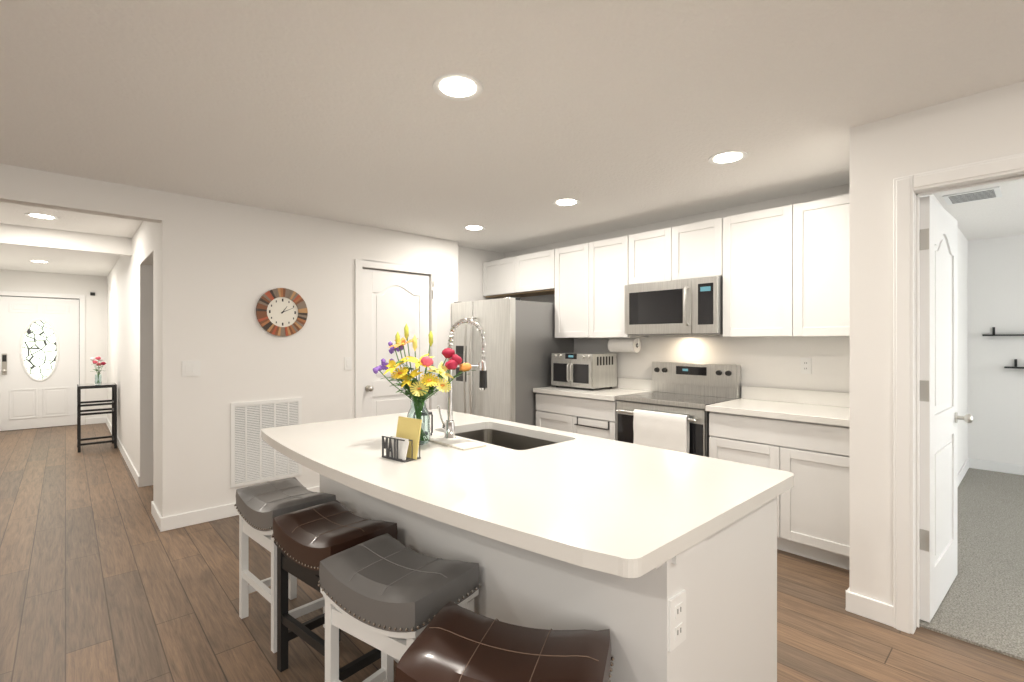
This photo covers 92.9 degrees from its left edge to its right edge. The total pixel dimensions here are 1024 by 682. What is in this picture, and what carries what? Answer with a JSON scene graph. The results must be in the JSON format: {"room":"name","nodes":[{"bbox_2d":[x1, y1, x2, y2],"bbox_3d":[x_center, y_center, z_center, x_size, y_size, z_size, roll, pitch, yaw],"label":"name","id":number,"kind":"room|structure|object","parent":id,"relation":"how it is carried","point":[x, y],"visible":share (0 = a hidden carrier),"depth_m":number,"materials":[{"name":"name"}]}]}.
{"room":"kitchen","nodes":[
{"label":"kitchen","id":0,"kind":"room"},
{"bbox_2d":[0,269,106,418],"bbox_3d":[-7.424,0.145,7.655,1.855,2.450,0.120,0,0,-43],"label":"wall","id":1,"kind":"structure","parent":0,"point":[95,312],"depth_m":8.00,"materials":[{"name":"white paint"}]},
{"bbox_2d":[0,296,78,430],"bbox_3d":[-7.399,0.342,7.625,0.920,2.040,0.128,0,0,-43],"label":"front door","id":2,"kind":"structure","parent":1,"relation":"in","point":[39,359],"depth_m":7.62,"materials":[{"name":"white paint"}]},
{"bbox_2d":[0,291,84,424],"bbox_3d":[-7.379,0.306,7.602,1.060,2.127,0.018,0,0,-43],"label":"door frame","id":3,"kind":"structure","parent":1,"relation":"attached to","point":[11,293],"depth_m":7.93,"materials":[{"name":"white paint"}]},
{"bbox_2d":[0,223,131,256],"bbox_3d":[-4.618,-0.990,4.598,1.615,0.180,0.120,0,0,-43],"label":"wall","id":4,"kind":"structure","parent":0,"point":[29,236],"depth_m":4.75,"materials":[{"name":"white paint"}]},
{"bbox_2d":[0,164,162,222],"bbox_3d":[-3.154,-0.975,3.004,1.615,0.210,0.120,0,0,-43],"label":"wall","id":5,"kind":"structure","parent":0,"point":[33,187],"depth_m":3.20,"materials":[{"name":"white paint"}]},
{"bbox_2d":[107,221,159,511],"bbox_3d":[-4.650,0.145,5.916,0.120,2.450,6.194,0,0,-43],"label":"wall","id":6,"kind":"structure","parent":0,"point":[133,335],"depth_m":4.66,"materials":[{"name":"white paint"}]},
{"bbox_2d":[105,417,139,486],"bbox_3d":[-5.146,1.320,6.355,0.018,0.100,4.884,0,0,-43],"label":"baseboard","id":7,"kind":"structure","parent":6,"relation":"attached to","point":[128,461],"depth_m":5.43,"materials":[{"name":"white paint"}]},
{"bbox_2d":[151,501,160,523],"bbox_3d":[-2.696,1.320,3.686,0.018,0.100,0.483,0,0,-43],"label":"baseboard","id":8,"kind":"structure","parent":6,"relation":"attached to","point":[155,512],"depth_m":3.72,"materials":[{"name":"white paint"}]},
{"bbox_2d":[160,191,457,516],"bbox_3d":[-1.593,0.145,4.438,2.625,2.450,0.120,0,0,-43],"label":"wall","id":9,"kind":"structure","parent":0,"point":[225,267],"depth_m":3.87,"materials":[{"name":"white paint"}]},
{"bbox_2d":[182,361,200,376],"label":"light switch","id":10,"kind":"object","parent":9,"relation":"attached to","point":[191,368],"depth_m":3.62,"materials":[{"name":"white plastic"}]},
{"bbox_2d":[157,486,319,531],"bbox_3d":[-1.986,1.320,3.987,1.473,0.100,0.018,0,0,-43],"label":"baseboard","id":11,"kind":"structure","parent":9,"relation":"attached to","point":[171,522],"depth_m":3.64,"materials":[{"name":"white paint"}]},
{"bbox_2d":[231,398,301,487],"bbox_3d":[-1.997,0.815,3.976,0.535,0.660,0.012,0,0,-43],"label":"air vent grille","id":12,"kind":"object","parent":9,"relation":"attached to","point":[256,457],"visible":0.77,"depth_m":3.93,"materials":[{"name":"white plastic"}]},
{"bbox_2d":[256,288,307,335],"bbox_3d":[-1.908,-0.240,4.045,0.400,0.400,0.030,0,0,-43],"label":"wall clock","id":13,"kind":"object","parent":9,"relation":"attached to","point":[281,311],"visible":0.94,"depth_m":4.04,"materials":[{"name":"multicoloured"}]},
{"bbox_2d":[344,357,351,369],"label":"light switch","id":14,"kind":"object","parent":9,"relation":"attached to","point":[347,360],"depth_m":4.43,"materials":[{"name":"white plastic"}]},
{"bbox_2d":[362,269,428,416],"bbox_3d":[-1.150,0.342,4.816,0.751,2.041,0.190,0,0,-43],"label":"pantry door","id":15,"kind":"structure","parent":9,"relation":"attached to","point":[393,303],"depth_m":4.74,"materials":[{"name":"white paint"}]},
{"bbox_2d":[355,259,436,417],"bbox_3d":[-1.117,0.306,4.780,0.890,2.128,0.018,0,0,-43],"label":"door frame","id":16,"kind":"structure","parent":9,"relation":"attached to","point":[359,264],"depth_m":4.53,"materials":[{"name":"white paint"}]},
{"bbox_2d":[458,246,502,301],"bbox_3d":[-0.451,0.145,5.749,0.830,2.450,0.120,0,0,-43],"label":"wall","id":17,"kind":"structure","parent":0,"point":[471,261],"depth_m":5.66,"materials":[{"name":"white paint"}]},
{"bbox_2d":[0,423,1023,681],"bbox_3d":[-2.412,1.400,2.605,8.210,0.060,14.340,0,0,-43],"label":"floor","id":18,"kind":"structure","parent":0,"point":[102,579],"depth_m":2.51,"materials":[{"name":"brown wood"}]},
{"bbox_2d":[77,383,116,452],"bbox_3d":[-5.333,0.963,6.249,0.379,0.814,0.424,0,0,-43],"label":"console table","id":19,"kind":"object","parent":18,"relation":"on","point":[113,386],"visible":1,"depth_m":6.21,"materials":[{"name":"black metal"}]},
{"bbox_2d":[90,357,105,383],"bbox_3d":[-5.309,0.376,6.243,0.163,0.354,0.154,0,0,-43],"label":"vase","id":20,"kind":"object","parent":19,"relation":"on","point":[98,377],"visible":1,"depth_m":6.24,"materials":[{"name":"clear glass"}]},
{"bbox_2d":[234,477,335,652],"bbox_3d":[-1.109,1.047,2.376,0.472,0.645,0.312,0,0,42],"label":"stool","id":21,"kind":"object","parent":18,"relation":"on","point":[260,507],"visible":0.73,"depth_m":2.30,"materials":[{"name":"grey leather"}]},
{"bbox_2d":[271,500,398,680],"bbox_3d":[-0.732,1.047,2.002,0.472,0.645,0.312,0,0,39],"label":"stool","id":22,"kind":"object","parent":18,"relation":"on","point":[307,540],"visible":0.69,"depth_m":1.95,"materials":[{"name":"brown leather"}]},
{"bbox_2d":[318,533,480,681],"bbox_3d":[-0.377,1.047,1.623,0.472,0.645,0.312,0,0,34],"label":"stool","id":23,"kind":"object","parent":18,"relation":"on","point":[386,594],"visible":0.96,"depth_m":1.55,"materials":[{"name":"grey leather"}]},
{"bbox_2d":[395,601,613,681],"bbox_3d":[-0.006,1.047,1.175,0.472,0.645,0.312,0,0,17],"label":"stool","id":24,"kind":"object","parent":18,"relation":"on","point":[453,642],"visible":1,"depth_m":1.15,"materials":[{"name":"brown leather"}]},
{"bbox_2d":[451,297,573,425],"bbox_3d":[-0.029,0.477,5.136,0.996,1.785,0.937,0,0,-43],"label":"fridge","id":25,"kind":"object","parent":18,"relation":"on","point":[522,342],"visible":0.44,"depth_m":4.73,"materials":[{"name":"metal"}]},
{"bbox_2d":[320,477,781,681],"bbox_3d":[-0.084,0.932,2.162,0.800,0.876,2.132,0,0,-43],"label":"kitchen island","id":26,"kind":"object","parent":18,"relation":"on","point":[709,614],"depth_m":1.40,"materials":[{"name":"white paint"}]},
{"bbox_2d":[261,409,793,612],"bbox_3d":[-0.180,0.474,2.081,1.160,0.040,2.170,0,0,-43],"label":"island countertop","id":27,"kind":"structure","parent":26,"relation":"on","point":[576,519],"depth_m":1.52,"materials":[{"name":"white stone"}]},
{"bbox_2d":[382,416,421,462],"bbox_3d":[-0.426,0.378,1.887,0.147,0.153,0.082,0,0,38],"label":"holder","id":28,"kind":"object","parent":27,"relation":"on","point":[403,445],"visible":1,"depth_m":1.88,"materials":[{"name":"grey metal"}]},
{"bbox_2d":[373,323,475,444],"bbox_3d":[-0.398,0.186,2.145,0.371,0.529,0.355,0,0,-43],"label":"vase","id":29,"kind":"object","parent":27,"relation":"on","point":[421,391],"visible":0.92,"depth_m":2.11,"materials":[{"name":"clear glass"}]},
{"bbox_2d":[429,412,432,435],"bbox_3d":[-0.430,0.364,2.347,0.070,0.180,0.070,0,0,-43],"label":"lantern","id":30,"kind":"object","parent":27,"relation":"on","point":[431,414],"visible":0.08,"depth_m":2.34,"materials":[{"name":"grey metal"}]},
{"bbox_2d":[430,437,485,450],"bbox_3d":[-0.251,0.451,2.159,0.120,0.007,0.280,0,0,-43],"label":"mat","id":31,"kind":"object","parent":27,"relation":"on","point":[459,444],"visible":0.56,"depth_m":2.12,"materials":[{"name":"beige fabric"}]},
{"bbox_2d":[437,318,486,438],"bbox_3d":[-0.233,0.172,2.338,0.250,0.565,0.100,0,0,-43],"label":"faucet","id":32,"kind":"object","parent":27,"relation":"on","point":[448,426],"visible":0.92,"depth_m":2.29,"materials":[{"name":"silver metal"}]},
{"bbox_2d":[455,425,552,448],"bbox_3d":[-0.050,0.586,2.384,0.408,0.207,0.688,0,0,-43],"label":"sink","id":33,"kind":"object","parent":27,"relation":"in","point":[486,433],"depth_m":2.64,"materials":[{"name":"silver metal"}]},
{"bbox_2d":[533,377,651,440],"bbox_3d":[0.753,0.863,4.568,0.639,1.015,0.948,0,0,-43],"label":"base cabinet","id":34,"kind":"object","parent":18,"relation":"on","point":[585,411],"visible":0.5,"depth_m":4.39,"materials":[{"name":"white paint"}]},
{"bbox_2d":[551,353,616,390],"bbox_3d":[0.683,0.287,4.719,0.410,0.334,0.511,0,0,-43],"label":"toaster oven","id":35,"kind":"object","parent":34,"relation":"on","point":[591,371],"visible":1,"depth_m":4.56,"materials":[{"name":"metal"}]},
{"bbox_2d":[615,361,740,456],"bbox_3d":[1.317,0.777,3.917,0.671,1.185,0.762,0,0,-43],"label":"range","id":36,"kind":"object","parent":18,"relation":"on","point":[692,390],"visible":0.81,"depth_m":3.91,"materials":[{"name":"metal"}]},
{"bbox_2d":[633,409,689,452],"bbox_3d":[1.115,0.717,3.657,0.052,0.366,0.440,0,0,-43],"label":"hanging towel","id":37,"kind":"object","parent":36,"relation":"hanging from","point":[666,431],"visible":0.85,"depth_m":3.62,"materials":[{"name":"white fabric"}]},
{"bbox_2d":[705,386,848,569],"bbox_3d":[1.919,0.863,3.303,0.634,1.015,0.946,0,0,-43],"label":"base cabinet","id":38,"kind":"object","parent":18,"relation":"on","point":[802,436],"visible":0.46,"depth_m":3.06,"materials":[{"name":"white paint"}]},
{"bbox_2d":[0,0,1023,276],"bbox_3d":[-1.240,-1.130,3.680,11.390,0.100,14.340,0,0,-43],"label":"ceiling","id":39,"kind":"structure","parent":0,"point":[616,114],"depth_m":2.19,"materials":[{"name":"white paint"}]},
{"bbox_2d":[28,260,49,262],"bbox_3d":[-6.413,-1.077,6.602,0.216,0.006,0.216,0,0,-43],"label":"recessed light","id":40,"kind":"object","parent":39,"relation":"in","point":[38,261],"visible":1,"depth_m":6.58,"materials":[{"name":"white plastic"}]},
{"bbox_2d":[25,213,58,219],"bbox_3d":[-4.066,-1.077,4.208,0.216,0.006,0.216,0,0,-43],"label":"recessed light","id":41,"kind":"object","parent":39,"relation":"in","point":[40,216],"visible":1,"depth_m":4.20,"materials":[{"name":"white plastic"}]},
{"bbox_2d":[432,73,482,100],"bbox_3d":[-0.230,-1.077,2.069,0.216,0.006,0.216,0,0,-43],"label":"recessed light","id":42,"kind":"object","parent":39,"relation":"in","point":[458,88],"visible":1,"depth_m":2.06,"materials":[{"name":"white plastic"}]},
{"bbox_2d":[463,225,484,230],"bbox_3d":[-0.361,-1.077,4.637,0.216,0.006,0.216,0,0,-43],"label":"recessed light","id":43,"kind":"object","parent":39,"relation":"in","point":[473,227],"visible":1,"depth_m":4.62,"materials":[{"name":"white plastic"}]},
{"bbox_2d":[553,198,579,206],"bbox_3d":[0.424,-1.077,3.783,0.216,0.006,0.216,0,0,-43],"label":"recessed light","id":44,"kind":"object","parent":39,"relation":"in","point":[562,202],"visible":1,"depth_m":3.78,"materials":[{"name":"white plastic"}]},
{"bbox_2d":[708,150,747,164],"bbox_3d":[1.269,-1.077,2.862,0.216,0.006,0.216,0,0,-43],"label":"recessed light","id":45,"kind":"object","parent":39,"relation":"in","point":[726,157],"visible":1,"depth_m":2.85,"materials":[{"name":"white plastic"}]},
{"bbox_2d":[942,186,1001,204],"bbox_3d":[3.417,-1.074,3.612,0.320,0.010,0.300,0,0,-43],"label":"ceiling vent","id":46,"kind":"object","parent":39,"relation":"in","point":[976,195],"visible":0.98,"depth_m":3.59,"materials":[{"name":"white plastic"}]},
{"bbox_2d":[503,184,848,397],"bbox_3d":[1.190,0.145,4.663,0.120,2.450,3.940,0,0,-43],"label":"wall","id":47,"kind":"structure","parent":0,"point":[772,362],"depth_m":3.85,"materials":[{"name":"white paint"}]},
{"bbox_2d":[483,257,514,297],"bbox_3d":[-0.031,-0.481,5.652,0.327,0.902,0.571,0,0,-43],"label":"upper cabinet","id":48,"kind":"object","parent":47,"relation":"attached to","point":[498,275],"depth_m":5.54,"materials":[{"name":"white paint"}]},
{"bbox_2d":[515,250,550,296],"bbox_3d":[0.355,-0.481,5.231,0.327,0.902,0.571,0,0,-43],"label":"upper cabinet","id":49,"kind":"object","parent":47,"relation":"attached to","point":[533,270],"depth_m":5.15,"materials":[{"name":"white paint"}]},
{"bbox_2d":[551,243,586,337],"bbox_3d":[0.696,-0.481,4.860,0.327,0.902,0.436,0,0,-43],"label":"upper cabinet","id":50,"kind":"object","parent":47,"relation":"attached to","point":[568,264],"depth_m":4.76,"materials":[{"name":"white paint"}]},
{"bbox_2d":[587,236,626,337],"bbox_3d":[0.991,-0.481,4.538,0.327,0.902,0.437,0,0,-43],"label":"upper cabinet","id":51,"kind":"object","parent":47,"relation":"attached to","point":[607,258],"depth_m":4.44,"materials":[{"name":"white paint"}]},
{"bbox_2d":[608,338,640,352],"bbox_3d":[1.036,0.037,4.491,0.128,0.133,0.323,0,0,-43],"label":"paper towel","id":52,"kind":"object","parent":51,"relation":"hanging from","point":[624,344],"visible":1,"depth_m":4.43,"materials":[{"name":"white paper"}]},
{"bbox_2d":[627,228,666,337],"bbox_3d":[1.279,-0.481,4.225,0.327,0.902,0.415,0,0,-43],"label":"upper cabinet","id":53,"kind":"object","parent":47,"relation":"attached to","point":[646,251],"depth_m":4.13,"materials":[{"name":"white paint"}]},
{"bbox_2d":[667,218,718,280],"bbox_3d":[1.559,-0.481,3.919,0.327,0.902,0.415,0,0,-43],"label":"upper cabinet","id":54,"kind":"object","parent":47,"relation":"attached to","point":[693,248],"depth_m":3.83,"materials":[{"name":"white paint"}]},
{"bbox_2d":[625,276,722,335],"bbox_3d":[1.376,-0.268,4.032,0.444,0.438,0.816,0,0,-43],"label":"microwave","id":55,"kind":"object","parent":54,"relation":"attached to","point":[693,306],"visible":0.96,"depth_m":3.86,"materials":[{"name":"metal"}]},
{"bbox_2d":[719,205,790,336],"bbox_3d":[1.862,-0.481,3.589,0.327,0.902,0.480,0,0,-43],"label":"upper cabinet","id":56,"kind":"object","parent":47,"relation":"attached to","point":[782,271],"depth_m":3.48,"materials":[{"name":"white paint"}]},
{"bbox_2d":[800,358,811,373],"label":"outlet","id":57,"kind":"object","parent":47,"relation":"attached to","point":[805,363],"depth_m":3.53,"materials":[{"name":"white plastic"}]},
{"bbox_2d":[791,194,848,336],"bbox_3d":[2.187,-0.481,3.235,0.327,0.902,0.481,0,0,-43],"label":"upper cabinet","id":58,"kind":"object","parent":47,"relation":"attached to","point":[819,227],"depth_m":3.19,"materials":[{"name":"white paint"}]},
{"bbox_2d":[849,81,1023,631],"bbox_3d":[3.163,0.145,0.976,0.120,2.450,4.160,0,0,-43],"label":"wall","id":59,"kind":"structure","parent":0,"point":[973,128],"depth_m":2.37,"materials":[{"name":"white paint"}]},
{"bbox_2d":[845,588,863,612],"bbox_3d":[1.858,1.320,2.613,0.439,0.100,0.018,0,0,-43],"label":"baseboard","id":60,"kind":"structure","parent":59,"relation":"attached to","point":[852,599],"depth_m":2.45,"materials":[{"name":"white paint"}]},
{"bbox_2d":[919,196,972,622],"bbox_3d":[2.274,0.327,2.585,0.766,2.047,0.190,0,0,-40],"label":"bedroom door","id":61,"kind":"structure","parent":59,"relation":"in","point":[939,417],"depth_m":2.46,"materials":[{"name":"white paint"}]},
{"bbox_2d":[893,153,1023,633],"bbox_3d":[2.157,0.296,2.010,0.084,2.148,0.915,0,0,-43],"label":"door frame","id":62,"kind":"structure","parent":59,"relation":"attached to","point":[906,285],"depth_m":2.29,"materials":[{"name":"white paint"}]},
{"bbox_2d":[919,194,967,472],"bbox_3d":[3.351,0.145,3.891,4.100,2.450,0.120,0,0,-43],"label":"wall","id":63,"kind":"structure","parent":0,"point":[962,345],"depth_m":4.89,"materials":[{"name":"white paint"}]},
{"bbox_2d":[880,458,970,613],"bbox_3d":[3.396,1.308,3.843,4.100,0.100,0.018,0,0,-43],"label":"baseboard","id":64,"kind":"structure","parent":63,"relation":"attached to","point":[884,607],"depth_m":4.59,"materials":[{"name":"white paint"}]},
{"bbox_2d":[919,468,1023,660],"bbox_3d":[4.832,1.394,2.345,4.250,0.072,4.160,0,0,-43],"label":"floor","id":65,"kind":"structure","parent":0,"point":[982,604],"depth_m":2.89,"materials":[{"name":"grey carpet"}]},
{"bbox_2d":[968,234,1023,464],"bbox_3d":[6.272,0.145,3.829,0.120,2.450,4.160,0,0,-43],"label":"wall","id":66,"kind":"structure","parent":0,"point":[995,386],"depth_m":5.07,"materials":[{"name":"white paint"}]},
{"bbox_2d":[971,458,1023,474],"bbox_3d":[6.269,1.308,3.730,0.018,0.100,4.017,0,0,-43],"label":"baseboard","id":67,"kind":"structure","parent":66,"relation":"attached to","point":[975,463],"depth_m":5.06,"materials":[{"name":"white paint"}]},
{"bbox_2d":[982,327,1023,335],"bbox_3d":[5.159,-0.099,4.885,0.090,0.093,0.620,0,0,-43],"label":"ledge","id":68,"kind":"object","parent":66,"relation":"attached to","point":[993,328],"depth_m":5.00,"materials":[{"name":"black metal"}]},
{"bbox_2d":[1004,359,1023,368],"bbox_3d":[5.298,0.232,4.734,0.090,0.093,0.710,0,0,-43],"label":"ledge","id":69,"kind":"object","parent":66,"relation":"attached to","point":[1015,360],"depth_m":4.96,"materials":[{"name":"black metal"}]}
]}

